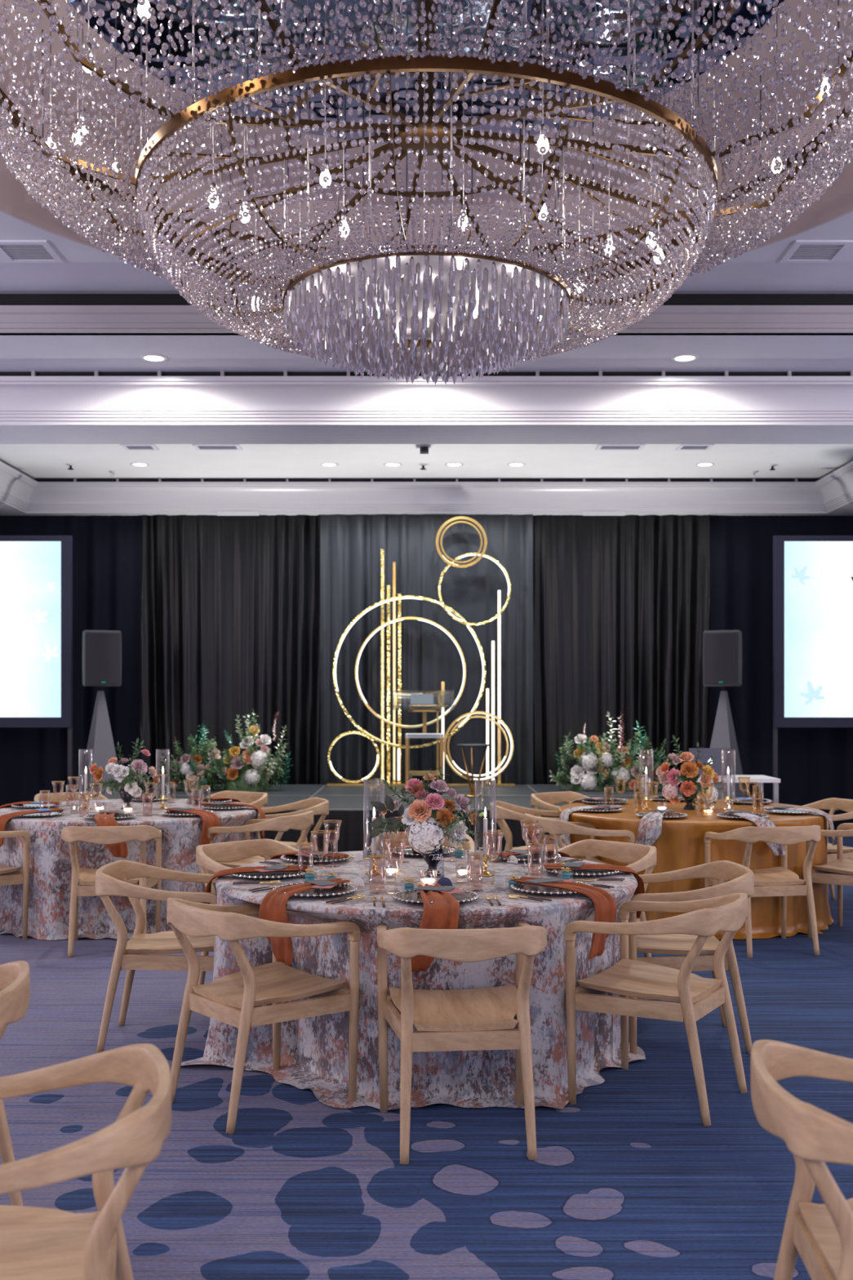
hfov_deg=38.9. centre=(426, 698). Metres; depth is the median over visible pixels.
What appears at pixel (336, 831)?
tumbler
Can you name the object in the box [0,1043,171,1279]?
dining chair
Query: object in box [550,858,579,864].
table knife
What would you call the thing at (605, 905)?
napkin
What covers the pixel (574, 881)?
fork
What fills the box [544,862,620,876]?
charger plate
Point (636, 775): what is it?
goblet
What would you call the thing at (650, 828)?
napkin
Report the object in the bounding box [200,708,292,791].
flower arrangement
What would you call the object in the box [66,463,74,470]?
sprinkler head
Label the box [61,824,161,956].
dining chair
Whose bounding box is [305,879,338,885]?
menu card
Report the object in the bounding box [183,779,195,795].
goblet
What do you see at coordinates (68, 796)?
dining chair
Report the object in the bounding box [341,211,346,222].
socket
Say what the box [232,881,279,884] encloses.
fork
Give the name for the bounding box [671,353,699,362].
recessed light
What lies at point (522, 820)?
goblet
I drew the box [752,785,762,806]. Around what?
tumbler
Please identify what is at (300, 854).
note card
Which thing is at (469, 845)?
dining chair
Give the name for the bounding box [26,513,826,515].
soffit
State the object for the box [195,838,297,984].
dining chair
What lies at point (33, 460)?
ceiling
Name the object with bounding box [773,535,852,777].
projection screen
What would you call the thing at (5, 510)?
soffit
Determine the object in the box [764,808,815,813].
charger plate
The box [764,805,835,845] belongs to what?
napkin
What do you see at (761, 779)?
table
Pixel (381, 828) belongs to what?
tumbler
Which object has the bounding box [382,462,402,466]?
recessed light
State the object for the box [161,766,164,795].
taper candle
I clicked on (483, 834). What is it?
bowl
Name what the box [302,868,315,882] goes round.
box
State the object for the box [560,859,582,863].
spoon
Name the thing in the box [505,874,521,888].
box
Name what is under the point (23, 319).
ceiling beam
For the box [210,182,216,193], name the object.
socket
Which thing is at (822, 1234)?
dining chair
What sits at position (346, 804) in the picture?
stage
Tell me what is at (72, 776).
goblet
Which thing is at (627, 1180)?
floor
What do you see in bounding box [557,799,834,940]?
tablecloth
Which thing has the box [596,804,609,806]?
menu card
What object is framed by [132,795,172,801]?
charger plate
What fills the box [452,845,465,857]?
box
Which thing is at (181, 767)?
flower arrangement
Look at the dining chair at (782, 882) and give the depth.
7.28 m
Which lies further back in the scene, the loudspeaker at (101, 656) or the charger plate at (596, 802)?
the loudspeaker at (101, 656)
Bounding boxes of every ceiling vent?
[0,240,63,262]
[120,444,159,450]
[191,444,242,450]
[595,444,645,450]
[675,444,715,450]
[779,240,852,262]
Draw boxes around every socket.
[85,41,91,53]
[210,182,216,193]
[241,200,247,206]
[322,158,328,169]
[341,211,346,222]
[460,204,466,213]
[539,123,546,136]
[606,229,612,239]
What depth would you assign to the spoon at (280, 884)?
4.96 m
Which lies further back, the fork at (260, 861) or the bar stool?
the bar stool
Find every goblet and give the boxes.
[67,776,79,806]
[89,782,102,814]
[144,782,157,814]
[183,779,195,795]
[187,776,199,805]
[310,830,330,879]
[323,819,342,866]
[384,838,406,893]
[444,816,460,861]
[483,831,503,883]
[520,819,538,866]
[522,825,542,874]
[634,774,644,803]
[645,782,658,804]
[737,776,750,806]
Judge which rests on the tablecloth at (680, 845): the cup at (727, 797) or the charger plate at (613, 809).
the charger plate at (613, 809)
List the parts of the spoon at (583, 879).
handle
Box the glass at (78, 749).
[78,749,93,798]
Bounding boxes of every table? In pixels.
[235,897,318,914]
[457,743,489,796]
[675,774,780,803]
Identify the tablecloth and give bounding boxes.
[0,798,258,940]
[181,849,645,1109]
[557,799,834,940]
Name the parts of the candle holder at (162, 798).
stem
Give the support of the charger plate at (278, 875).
on the tablecloth at (314, 1051)
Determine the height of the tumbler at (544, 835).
0.149 m
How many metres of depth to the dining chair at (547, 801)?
9.76 m
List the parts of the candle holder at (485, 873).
stem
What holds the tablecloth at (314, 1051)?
on the round table at (235, 898)
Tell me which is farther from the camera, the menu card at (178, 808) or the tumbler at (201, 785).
the tumbler at (201, 785)
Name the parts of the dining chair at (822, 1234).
leg, rail, seat, leg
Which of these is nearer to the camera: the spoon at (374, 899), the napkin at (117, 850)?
the spoon at (374, 899)
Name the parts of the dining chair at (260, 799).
rail, leg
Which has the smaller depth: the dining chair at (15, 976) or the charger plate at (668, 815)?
the dining chair at (15, 976)
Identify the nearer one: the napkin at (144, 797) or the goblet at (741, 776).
the goblet at (741, 776)
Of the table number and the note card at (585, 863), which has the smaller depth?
the table number
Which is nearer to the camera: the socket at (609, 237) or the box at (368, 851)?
the socket at (609, 237)
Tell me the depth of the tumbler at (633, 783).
9.09 m
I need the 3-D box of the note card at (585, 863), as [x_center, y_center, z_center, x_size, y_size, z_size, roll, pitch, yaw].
[0.698,0.748,5.479,0.100,0.002,0.080,0,0,-31]
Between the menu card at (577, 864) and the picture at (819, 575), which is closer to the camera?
the menu card at (577, 864)
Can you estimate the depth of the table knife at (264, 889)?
4.92 m
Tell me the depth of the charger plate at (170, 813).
8.11 m
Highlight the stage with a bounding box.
[117,784,702,852]
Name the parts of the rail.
mount plate, rail, mount plate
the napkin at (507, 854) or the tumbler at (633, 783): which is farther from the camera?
the tumbler at (633, 783)
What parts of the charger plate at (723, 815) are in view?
dish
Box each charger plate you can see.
[10,803,60,808]
[12,811,64,817]
[83,812,137,819]
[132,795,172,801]
[161,809,213,816]
[186,799,231,803]
[201,804,248,809]
[231,865,304,879]
[271,881,357,897]
[280,851,351,863]
[387,844,455,856]
[391,888,479,904]
[491,850,560,862]
[510,880,593,895]
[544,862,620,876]
[578,805,622,812]
[582,799,627,804]
[635,811,688,818]
[648,795,684,801]
[715,812,769,819]
[724,799,771,804]
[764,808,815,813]
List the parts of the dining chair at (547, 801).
leg, seat, rail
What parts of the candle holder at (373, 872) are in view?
stem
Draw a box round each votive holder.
[93,801,104,810]
[122,803,133,811]
[383,860,399,874]
[420,869,436,884]
[455,861,471,875]
[455,863,466,881]
[657,801,666,809]
[702,804,713,813]
[725,801,733,810]
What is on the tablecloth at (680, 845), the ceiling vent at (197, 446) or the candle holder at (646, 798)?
the candle holder at (646, 798)
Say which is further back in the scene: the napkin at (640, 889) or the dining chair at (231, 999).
the napkin at (640, 889)
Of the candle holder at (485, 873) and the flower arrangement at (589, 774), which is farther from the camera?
the flower arrangement at (589, 774)
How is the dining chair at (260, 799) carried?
on the floor
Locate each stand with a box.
[79,686,121,799]
[709,686,747,799]
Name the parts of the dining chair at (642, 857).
leg, rail, leg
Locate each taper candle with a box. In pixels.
[84,767,87,795]
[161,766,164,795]
[371,807,376,853]
[483,807,487,854]
[644,768,648,796]
[726,767,729,796]
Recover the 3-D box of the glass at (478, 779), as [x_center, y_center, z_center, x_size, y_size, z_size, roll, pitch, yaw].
[0.262,0.534,5.380,0.098,0.348,0.098,0,0,0]
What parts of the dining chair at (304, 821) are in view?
seat, leg, rail, leg, leg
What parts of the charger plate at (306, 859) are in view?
dish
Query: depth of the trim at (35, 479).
13.12 m
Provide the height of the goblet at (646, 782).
0.212 m
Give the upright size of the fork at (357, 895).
0.009 m
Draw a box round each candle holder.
[78,795,93,808]
[155,795,169,808]
[363,853,383,875]
[474,854,496,875]
[639,796,653,809]
[720,796,735,809]
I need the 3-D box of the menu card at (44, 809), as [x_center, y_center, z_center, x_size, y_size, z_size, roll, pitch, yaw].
[-2.572,0.745,8.110,0.080,0.003,0.140,0,0,-30]
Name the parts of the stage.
deck panel, edge trim, deck panel, edge trim, edge trim, deck panel, edge trim, deck panel, edge trim, deck panel, deck panel, edge trim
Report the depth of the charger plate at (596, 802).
9.06 m
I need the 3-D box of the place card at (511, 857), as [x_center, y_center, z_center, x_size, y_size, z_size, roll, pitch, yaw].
[0.410,0.764,5.760,0.066,0.036,0.003,0,0,44]
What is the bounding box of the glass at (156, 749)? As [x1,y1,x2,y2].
[155,749,169,798]
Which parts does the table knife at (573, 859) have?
handle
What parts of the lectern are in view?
panel, panel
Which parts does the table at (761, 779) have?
leg, leg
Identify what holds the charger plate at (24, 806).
on the tablecloth at (50, 859)
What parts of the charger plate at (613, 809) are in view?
dish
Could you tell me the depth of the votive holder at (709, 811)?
8.27 m
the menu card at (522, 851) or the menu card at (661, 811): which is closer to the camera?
the menu card at (522, 851)
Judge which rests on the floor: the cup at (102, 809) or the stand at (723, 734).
the stand at (723, 734)
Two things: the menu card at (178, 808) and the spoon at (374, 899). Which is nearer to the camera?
the spoon at (374, 899)
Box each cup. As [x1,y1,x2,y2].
[78,795,93,799]
[98,804,106,812]
[155,795,169,799]
[363,853,383,859]
[385,865,395,881]
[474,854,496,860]
[639,796,653,800]
[720,796,735,799]
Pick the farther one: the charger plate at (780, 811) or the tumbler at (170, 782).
the tumbler at (170, 782)
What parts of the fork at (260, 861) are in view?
handle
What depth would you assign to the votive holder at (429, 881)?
5.11 m
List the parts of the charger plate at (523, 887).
dish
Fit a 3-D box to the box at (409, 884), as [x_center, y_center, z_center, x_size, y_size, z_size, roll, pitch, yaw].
[-0.070,0.755,4.900,0.055,0.054,0.055,0,0,-20]
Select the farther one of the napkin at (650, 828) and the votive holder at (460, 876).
the napkin at (650, 828)
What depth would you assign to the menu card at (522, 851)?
5.87 m
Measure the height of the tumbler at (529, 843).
0.149 m
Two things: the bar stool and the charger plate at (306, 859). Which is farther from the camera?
the bar stool
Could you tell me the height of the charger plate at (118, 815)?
0.022 m
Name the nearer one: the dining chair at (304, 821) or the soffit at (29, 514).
the dining chair at (304, 821)
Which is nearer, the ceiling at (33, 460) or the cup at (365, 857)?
the cup at (365, 857)
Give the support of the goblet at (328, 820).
on the tablecloth at (314, 1051)
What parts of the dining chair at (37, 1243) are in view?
seat, rail, leg, leg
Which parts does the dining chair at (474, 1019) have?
leg, leg, seat, rail, leg, leg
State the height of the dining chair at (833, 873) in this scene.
0.783 m
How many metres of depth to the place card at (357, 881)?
5.06 m
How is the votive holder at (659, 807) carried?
on the tablecloth at (680, 845)
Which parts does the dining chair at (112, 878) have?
leg, leg, rail, seat, leg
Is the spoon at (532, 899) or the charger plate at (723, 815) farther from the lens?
the charger plate at (723, 815)
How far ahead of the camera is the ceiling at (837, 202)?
7.26 m
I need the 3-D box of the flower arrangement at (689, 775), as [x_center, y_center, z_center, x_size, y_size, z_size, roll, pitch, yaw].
[1.885,0.520,8.518,0.475,0.528,0.347,0,0,-3]
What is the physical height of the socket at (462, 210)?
0.045 m
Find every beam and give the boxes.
[0,305,852,335]
[0,425,852,444]
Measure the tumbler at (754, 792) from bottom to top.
0.149 m
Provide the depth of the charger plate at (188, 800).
9.07 m
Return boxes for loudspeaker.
[81,630,121,686]
[702,630,742,686]
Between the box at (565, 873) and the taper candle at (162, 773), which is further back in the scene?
the taper candle at (162, 773)
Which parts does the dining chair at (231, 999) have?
leg, leg, rail, seat, leg, leg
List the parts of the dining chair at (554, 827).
leg, leg, rail, seat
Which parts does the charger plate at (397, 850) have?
dish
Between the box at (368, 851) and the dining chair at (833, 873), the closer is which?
the box at (368, 851)
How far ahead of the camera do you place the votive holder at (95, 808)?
8.49 m
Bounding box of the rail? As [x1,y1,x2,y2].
[138,511,711,515]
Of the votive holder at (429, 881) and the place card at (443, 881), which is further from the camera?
the votive holder at (429, 881)
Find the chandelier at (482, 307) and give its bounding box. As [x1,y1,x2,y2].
[0,0,852,384]
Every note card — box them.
[253,868,282,871]
[294,853,315,856]
[311,884,336,888]
[436,888,466,893]
[551,879,573,882]
[578,862,594,865]
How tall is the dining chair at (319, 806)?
0.783 m
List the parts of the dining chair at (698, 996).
leg, leg, seat, rail, leg, leg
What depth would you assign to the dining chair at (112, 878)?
5.27 m
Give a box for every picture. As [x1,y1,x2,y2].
[0,541,61,717]
[784,541,852,717]
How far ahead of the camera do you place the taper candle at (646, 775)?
8.54 m
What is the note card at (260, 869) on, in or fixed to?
on the napkin at (291, 868)
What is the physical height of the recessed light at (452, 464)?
0.008 m
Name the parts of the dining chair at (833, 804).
rail, leg, seat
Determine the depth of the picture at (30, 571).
12.59 m
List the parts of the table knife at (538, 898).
blade, handle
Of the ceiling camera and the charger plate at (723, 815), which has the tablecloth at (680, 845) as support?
the charger plate at (723, 815)
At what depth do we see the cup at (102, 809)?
8.27 m
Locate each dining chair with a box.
[0,830,30,939]
[0,960,30,1206]
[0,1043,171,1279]
[34,791,108,801]
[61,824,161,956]
[95,859,217,1053]
[166,897,360,1133]
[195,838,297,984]
[207,790,267,839]
[207,810,313,874]
[257,797,328,851]
[370,831,475,849]
[377,923,546,1164]
[489,800,565,851]
[524,813,635,875]
[530,791,590,844]
[555,839,657,957]
[564,893,747,1126]
[628,860,754,1053]
[703,825,821,957]
[751,1040,852,1279]
[802,797,852,899]
[806,822,852,937]
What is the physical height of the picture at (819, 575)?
1.833 m
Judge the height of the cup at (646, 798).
0.026 m
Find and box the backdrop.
[326,515,515,786]
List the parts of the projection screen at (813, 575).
leg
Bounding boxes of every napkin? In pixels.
[0,801,61,808]
[0,807,64,846]
[93,809,127,857]
[137,794,165,799]
[164,807,220,845]
[188,796,240,802]
[200,802,265,839]
[203,865,307,903]
[258,878,350,965]
[270,850,350,859]
[411,883,459,971]
[495,848,571,857]
[511,876,616,959]
[543,863,644,917]
[559,804,623,845]
[571,797,628,803]
[635,808,672,845]
[724,809,786,855]
[732,797,774,803]
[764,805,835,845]
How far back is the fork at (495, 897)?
4.68 m
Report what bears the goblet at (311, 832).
on the tablecloth at (314, 1051)
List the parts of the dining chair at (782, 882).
leg, leg, rail, seat, leg, leg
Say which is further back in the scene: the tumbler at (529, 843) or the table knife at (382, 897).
the tumbler at (529, 843)
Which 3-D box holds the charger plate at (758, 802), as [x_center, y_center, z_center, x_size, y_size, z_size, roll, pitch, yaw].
[2.406,0.769,9.050,0.341,0.022,0.343,0,0,-40]
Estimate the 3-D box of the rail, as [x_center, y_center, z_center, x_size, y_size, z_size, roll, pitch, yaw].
[-0.020,-2.034,13.290,6.280,0.048,0.080,0,0,0]
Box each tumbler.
[40,790,49,808]
[78,793,88,816]
[142,792,152,816]
[166,782,175,802]
[191,789,201,808]
[200,785,210,803]
[297,842,313,878]
[323,830,337,862]
[368,854,385,893]
[378,827,392,858]
[466,852,483,891]
[488,829,502,862]
[527,843,542,878]
[543,835,558,864]
[604,786,613,804]
[633,782,642,803]
[635,791,644,813]
[697,793,707,817]
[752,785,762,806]
[753,791,763,811]
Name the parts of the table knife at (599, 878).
handle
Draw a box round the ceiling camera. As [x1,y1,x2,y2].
[415,444,431,453]
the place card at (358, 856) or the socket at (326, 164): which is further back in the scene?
the place card at (358, 856)
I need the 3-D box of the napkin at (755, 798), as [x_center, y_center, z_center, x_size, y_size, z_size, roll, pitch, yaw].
[2.460,0.870,9.073,0.455,0.256,0.189,0,0,-40]
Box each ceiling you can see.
[0,0,852,293]
[0,333,852,372]
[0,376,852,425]
[0,444,852,478]
[70,0,784,144]
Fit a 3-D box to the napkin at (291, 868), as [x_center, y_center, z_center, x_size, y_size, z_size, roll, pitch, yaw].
[-0.755,0.870,5.355,0.453,0.257,0.190,0,0,-5]
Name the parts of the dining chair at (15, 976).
leg, rail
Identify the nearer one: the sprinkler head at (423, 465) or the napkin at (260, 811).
the napkin at (260, 811)
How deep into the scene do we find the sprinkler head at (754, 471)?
12.68 m
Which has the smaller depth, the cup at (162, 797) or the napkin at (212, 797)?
the cup at (162, 797)
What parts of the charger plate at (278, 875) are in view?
dish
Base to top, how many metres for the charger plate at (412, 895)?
0.022 m
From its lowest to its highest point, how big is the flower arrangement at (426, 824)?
0.482 m
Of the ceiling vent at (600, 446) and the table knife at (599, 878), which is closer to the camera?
the table knife at (599, 878)
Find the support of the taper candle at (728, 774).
on the candle holder at (728, 799)
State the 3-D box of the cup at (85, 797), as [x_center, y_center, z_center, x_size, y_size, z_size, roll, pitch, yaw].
[-2.430,0.705,8.620,0.100,0.026,0.100,0,0,0]
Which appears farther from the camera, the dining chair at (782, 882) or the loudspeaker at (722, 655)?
the loudspeaker at (722, 655)
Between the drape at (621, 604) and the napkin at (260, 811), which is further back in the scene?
the drape at (621, 604)
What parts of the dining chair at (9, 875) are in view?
seat, rail, leg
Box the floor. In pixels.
[0,836,852,1279]
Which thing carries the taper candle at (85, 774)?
on the candle holder at (86, 797)
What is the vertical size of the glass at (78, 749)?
0.348 m
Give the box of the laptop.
[688,747,731,777]
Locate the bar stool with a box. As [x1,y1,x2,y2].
[405,704,444,785]
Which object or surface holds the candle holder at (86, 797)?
on the tablecloth at (50, 859)
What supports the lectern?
on the stage
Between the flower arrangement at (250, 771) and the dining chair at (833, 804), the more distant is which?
the flower arrangement at (250, 771)
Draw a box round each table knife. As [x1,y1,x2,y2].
[251,887,272,892]
[381,896,385,906]
[505,893,551,901]
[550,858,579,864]
[573,878,625,879]
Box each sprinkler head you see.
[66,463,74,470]
[109,470,116,476]
[419,463,426,470]
[750,470,757,476]
[768,463,776,470]
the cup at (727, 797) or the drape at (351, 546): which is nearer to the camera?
the cup at (727, 797)
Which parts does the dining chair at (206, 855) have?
leg, rail, leg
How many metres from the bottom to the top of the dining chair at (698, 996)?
0.783 m
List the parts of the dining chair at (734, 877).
leg, seat, rail, leg, leg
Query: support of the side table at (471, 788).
on the stage
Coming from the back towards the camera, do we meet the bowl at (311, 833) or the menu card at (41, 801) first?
the menu card at (41, 801)
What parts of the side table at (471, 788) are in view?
leg, leg, leg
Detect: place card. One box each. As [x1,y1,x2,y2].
[352,876,364,886]
[353,853,363,861]
[436,877,452,885]
[493,878,503,888]
[506,855,518,863]
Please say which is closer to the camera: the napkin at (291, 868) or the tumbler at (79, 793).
the napkin at (291, 868)
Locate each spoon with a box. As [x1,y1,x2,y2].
[248,884,280,891]
[370,897,377,906]
[507,894,543,902]
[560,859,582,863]
[582,879,622,880]
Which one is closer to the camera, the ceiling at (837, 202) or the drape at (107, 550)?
the ceiling at (837, 202)
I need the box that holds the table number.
[429,853,444,875]
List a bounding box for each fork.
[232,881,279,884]
[258,861,289,865]
[263,861,294,864]
[325,894,363,902]
[331,895,368,903]
[484,894,493,905]
[492,894,501,905]
[573,880,614,888]
[592,884,610,888]
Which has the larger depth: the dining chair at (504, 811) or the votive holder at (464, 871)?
the dining chair at (504, 811)
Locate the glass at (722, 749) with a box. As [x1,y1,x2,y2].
[721,749,735,799]
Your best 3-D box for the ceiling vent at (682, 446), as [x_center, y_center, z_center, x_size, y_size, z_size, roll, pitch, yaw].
[2.542,-2.384,11.450,0.320,0.012,0.240,0,0,0]
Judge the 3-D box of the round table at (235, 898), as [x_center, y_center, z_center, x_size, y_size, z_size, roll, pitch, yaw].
[0.000,1.167,5.400,1.820,0.749,1.820,0,0,0]
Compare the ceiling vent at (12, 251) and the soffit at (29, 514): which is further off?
the soffit at (29, 514)
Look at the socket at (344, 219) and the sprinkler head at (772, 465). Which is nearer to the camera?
the socket at (344, 219)
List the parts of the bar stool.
leg, leg, post, seat, backrest, leg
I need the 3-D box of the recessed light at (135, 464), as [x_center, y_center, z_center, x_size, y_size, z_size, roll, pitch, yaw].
[-2.922,-2.386,12.316,0.196,0.008,0.196,0,0,0]
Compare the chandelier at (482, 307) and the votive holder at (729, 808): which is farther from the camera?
the votive holder at (729, 808)
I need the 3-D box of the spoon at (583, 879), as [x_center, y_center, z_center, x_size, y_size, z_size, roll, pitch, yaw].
[0.756,0.778,5.186,0.173,0.008,0.028,0,0,-2]
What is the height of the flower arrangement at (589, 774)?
0.822 m
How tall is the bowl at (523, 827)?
0.106 m
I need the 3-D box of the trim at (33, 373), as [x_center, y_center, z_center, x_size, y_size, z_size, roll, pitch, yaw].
[0.000,-2.361,8.855,18.000,0.061,0.090,0,0,0]
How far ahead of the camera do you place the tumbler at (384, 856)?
4.88 m
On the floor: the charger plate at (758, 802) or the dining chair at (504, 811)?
the dining chair at (504, 811)
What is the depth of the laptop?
9.89 m
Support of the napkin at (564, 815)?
on the charger plate at (613, 809)
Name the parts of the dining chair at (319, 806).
rail, seat, leg, leg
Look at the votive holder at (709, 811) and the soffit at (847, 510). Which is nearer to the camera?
the votive holder at (709, 811)
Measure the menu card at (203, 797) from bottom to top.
0.003 m
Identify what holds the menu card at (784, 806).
on the napkin at (827, 815)
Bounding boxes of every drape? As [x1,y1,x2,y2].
[0,515,142,807]
[139,515,319,791]
[320,514,533,784]
[533,515,710,794]
[709,515,852,830]
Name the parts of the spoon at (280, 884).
handle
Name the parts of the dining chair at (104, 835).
leg, leg, seat, rail, leg, leg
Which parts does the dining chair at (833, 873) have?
leg, rail, seat, leg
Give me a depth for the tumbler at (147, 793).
8.08 m
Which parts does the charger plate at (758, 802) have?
dish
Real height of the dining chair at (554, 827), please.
0.783 m
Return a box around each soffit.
[0,502,29,515]
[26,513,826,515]
[823,502,852,515]
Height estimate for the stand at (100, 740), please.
1.665 m
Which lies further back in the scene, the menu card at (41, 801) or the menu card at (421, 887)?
the menu card at (41, 801)
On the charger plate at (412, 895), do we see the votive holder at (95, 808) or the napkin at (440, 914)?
the napkin at (440, 914)
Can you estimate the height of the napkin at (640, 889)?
0.266 m
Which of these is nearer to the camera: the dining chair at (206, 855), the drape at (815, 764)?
the dining chair at (206, 855)
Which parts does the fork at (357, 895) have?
handle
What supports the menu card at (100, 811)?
on the napkin at (117, 850)
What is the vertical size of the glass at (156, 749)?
0.348 m
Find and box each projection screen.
[0,535,72,791]
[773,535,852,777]
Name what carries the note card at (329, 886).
on the napkin at (273, 906)
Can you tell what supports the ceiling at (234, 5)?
attached to the ceiling at (837, 202)
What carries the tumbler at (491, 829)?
on the tablecloth at (314, 1051)
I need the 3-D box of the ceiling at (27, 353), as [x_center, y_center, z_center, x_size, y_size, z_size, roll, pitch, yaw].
[0.000,-2.410,8.500,18.000,0.040,1.200,0,0,0]
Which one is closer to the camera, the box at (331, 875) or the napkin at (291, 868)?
the box at (331, 875)
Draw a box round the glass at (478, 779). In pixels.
[474,778,496,858]
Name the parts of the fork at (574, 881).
handle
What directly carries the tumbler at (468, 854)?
on the tablecloth at (314, 1051)
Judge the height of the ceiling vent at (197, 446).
0.012 m
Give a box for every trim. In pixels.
[0,293,852,305]
[0,370,852,376]
[0,461,852,513]
[31,478,821,481]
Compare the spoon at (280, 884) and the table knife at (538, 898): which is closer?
the table knife at (538, 898)
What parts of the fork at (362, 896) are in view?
handle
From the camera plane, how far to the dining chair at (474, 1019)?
4.09 m
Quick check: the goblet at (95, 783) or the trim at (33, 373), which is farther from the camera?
the trim at (33, 373)
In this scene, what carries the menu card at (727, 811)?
on the napkin at (777, 849)
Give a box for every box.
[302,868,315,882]
[325,871,338,879]
[364,846,371,856]
[402,878,416,890]
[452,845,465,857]
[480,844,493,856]
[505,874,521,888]
[558,866,572,879]
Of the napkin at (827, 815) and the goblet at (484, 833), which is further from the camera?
the napkin at (827, 815)
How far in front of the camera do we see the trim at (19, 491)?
13.19 m
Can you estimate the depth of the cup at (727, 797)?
8.54 m
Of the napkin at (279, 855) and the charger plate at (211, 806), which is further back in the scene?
the charger plate at (211, 806)
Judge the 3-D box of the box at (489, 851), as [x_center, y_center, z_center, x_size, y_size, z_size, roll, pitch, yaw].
[0.300,0.755,6.020,0.055,0.054,0.055,0,0,27]
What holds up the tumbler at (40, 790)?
on the tablecloth at (50, 859)
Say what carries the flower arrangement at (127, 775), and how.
on the tablecloth at (50, 859)
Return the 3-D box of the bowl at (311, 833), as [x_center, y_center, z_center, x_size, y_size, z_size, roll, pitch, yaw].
[-0.455,0.625,5.200,0.087,0.106,0.087,0,0,0]
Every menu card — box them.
[31,800,50,803]
[35,808,51,811]
[98,811,124,813]
[172,808,194,810]
[199,796,211,799]
[211,802,229,804]
[263,864,288,870]
[304,851,338,855]
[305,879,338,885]
[415,885,454,891]
[506,849,534,854]
[524,877,564,883]
[562,862,584,867]
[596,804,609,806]
[599,797,617,799]
[651,809,674,812]
[727,810,751,812]
[735,797,752,799]
[773,805,794,808]
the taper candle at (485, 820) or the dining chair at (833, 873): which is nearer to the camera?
the taper candle at (485, 820)
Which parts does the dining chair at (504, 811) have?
leg, leg, rail, seat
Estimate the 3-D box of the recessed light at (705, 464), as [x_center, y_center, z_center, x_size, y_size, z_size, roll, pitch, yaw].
[2.839,-2.386,12.316,0.196,0.008,0.196,0,0,0]
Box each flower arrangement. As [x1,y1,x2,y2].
[85,737,168,809]
[156,721,230,791]
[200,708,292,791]
[369,767,484,875]
[549,711,634,791]
[595,711,671,791]
[656,734,724,809]
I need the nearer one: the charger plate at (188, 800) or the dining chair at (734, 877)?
the dining chair at (734, 877)
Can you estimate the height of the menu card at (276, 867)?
0.003 m
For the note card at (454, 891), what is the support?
on the napkin at (440, 914)
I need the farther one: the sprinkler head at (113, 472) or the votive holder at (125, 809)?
the sprinkler head at (113, 472)
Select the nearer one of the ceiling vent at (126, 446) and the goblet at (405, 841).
the goblet at (405, 841)
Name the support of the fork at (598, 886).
on the tablecloth at (314, 1051)
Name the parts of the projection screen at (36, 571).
leg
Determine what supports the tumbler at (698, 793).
on the tablecloth at (680, 845)
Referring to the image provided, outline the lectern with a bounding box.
[392,693,454,793]
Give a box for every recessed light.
[129,462,149,466]
[139,353,168,362]
[319,462,338,466]
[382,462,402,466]
[444,462,463,466]
[506,462,525,466]
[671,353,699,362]
[695,462,715,466]
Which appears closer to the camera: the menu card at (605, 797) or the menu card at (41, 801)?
the menu card at (41, 801)
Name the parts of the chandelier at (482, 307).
hanging rod, hanging rod, bulb, hanging rod, bulb, hanging rod, bulb, bulb, hanging rod, bulb, hanging rod, hanging rod, bulb, hanging rod, hanging rod, hanging rod, hanging rod, hanging rod, bulb, hanging rod, hanging rod, hanging rod, bulb, hanging rod, bulb, hanging rod, hanging rod, hanging rod, hanging rod, hanging rod, hanging rod, hanging rod, hanging rod, bulb, hanging rod, hanging rod, bulb, hanging rod, hanging rod, hanging rod, bulb, hanging rod, hanging rod, hanging rod, hanging rod, hanging rod, hanging rod, hanging rod, bulb, bulb, hanging rod, hanging rod, bulb, bulb, hanging rod, hanging rod, hanging rod, hanging rod, hanging rod, bulb, bulb, hanging rod, hanging rod, hanging rod, hanging rod, hanging rod, hanging rod, hanging rod, hanging rod, bulb, hanging rod, hanging rod, hanging rod, bulb, hanging rod, hanging rod, hanging rod, bulb, hanging rod, hanging rod, hanging rod, hanging rod, hanging rod, hanging rod, bulb, bulb, hanging rod, hanging rod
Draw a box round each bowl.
[311,832,330,856]
[323,822,341,843]
[385,840,406,865]
[483,834,503,857]
[523,826,542,849]
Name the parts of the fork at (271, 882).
handle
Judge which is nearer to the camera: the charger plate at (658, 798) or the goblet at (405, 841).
the goblet at (405, 841)
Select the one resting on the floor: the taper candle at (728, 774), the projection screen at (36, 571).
the projection screen at (36, 571)
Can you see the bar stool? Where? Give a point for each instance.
(414, 708)
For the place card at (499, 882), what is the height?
0.036 m
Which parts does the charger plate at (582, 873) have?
dish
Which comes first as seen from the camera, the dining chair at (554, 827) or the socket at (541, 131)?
the socket at (541, 131)
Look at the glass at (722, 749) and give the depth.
8.54 m
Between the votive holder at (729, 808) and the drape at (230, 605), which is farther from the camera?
the drape at (230, 605)
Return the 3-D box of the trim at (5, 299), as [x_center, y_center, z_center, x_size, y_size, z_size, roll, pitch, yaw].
[0.000,-2.585,8.075,18.000,0.310,0.150,0,0,0]
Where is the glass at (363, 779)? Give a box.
[363,778,385,857]
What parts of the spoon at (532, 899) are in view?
handle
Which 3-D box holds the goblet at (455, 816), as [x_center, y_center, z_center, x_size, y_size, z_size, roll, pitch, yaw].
[0.120,0.677,5.840,0.088,0.212,0.088,0,0,0]

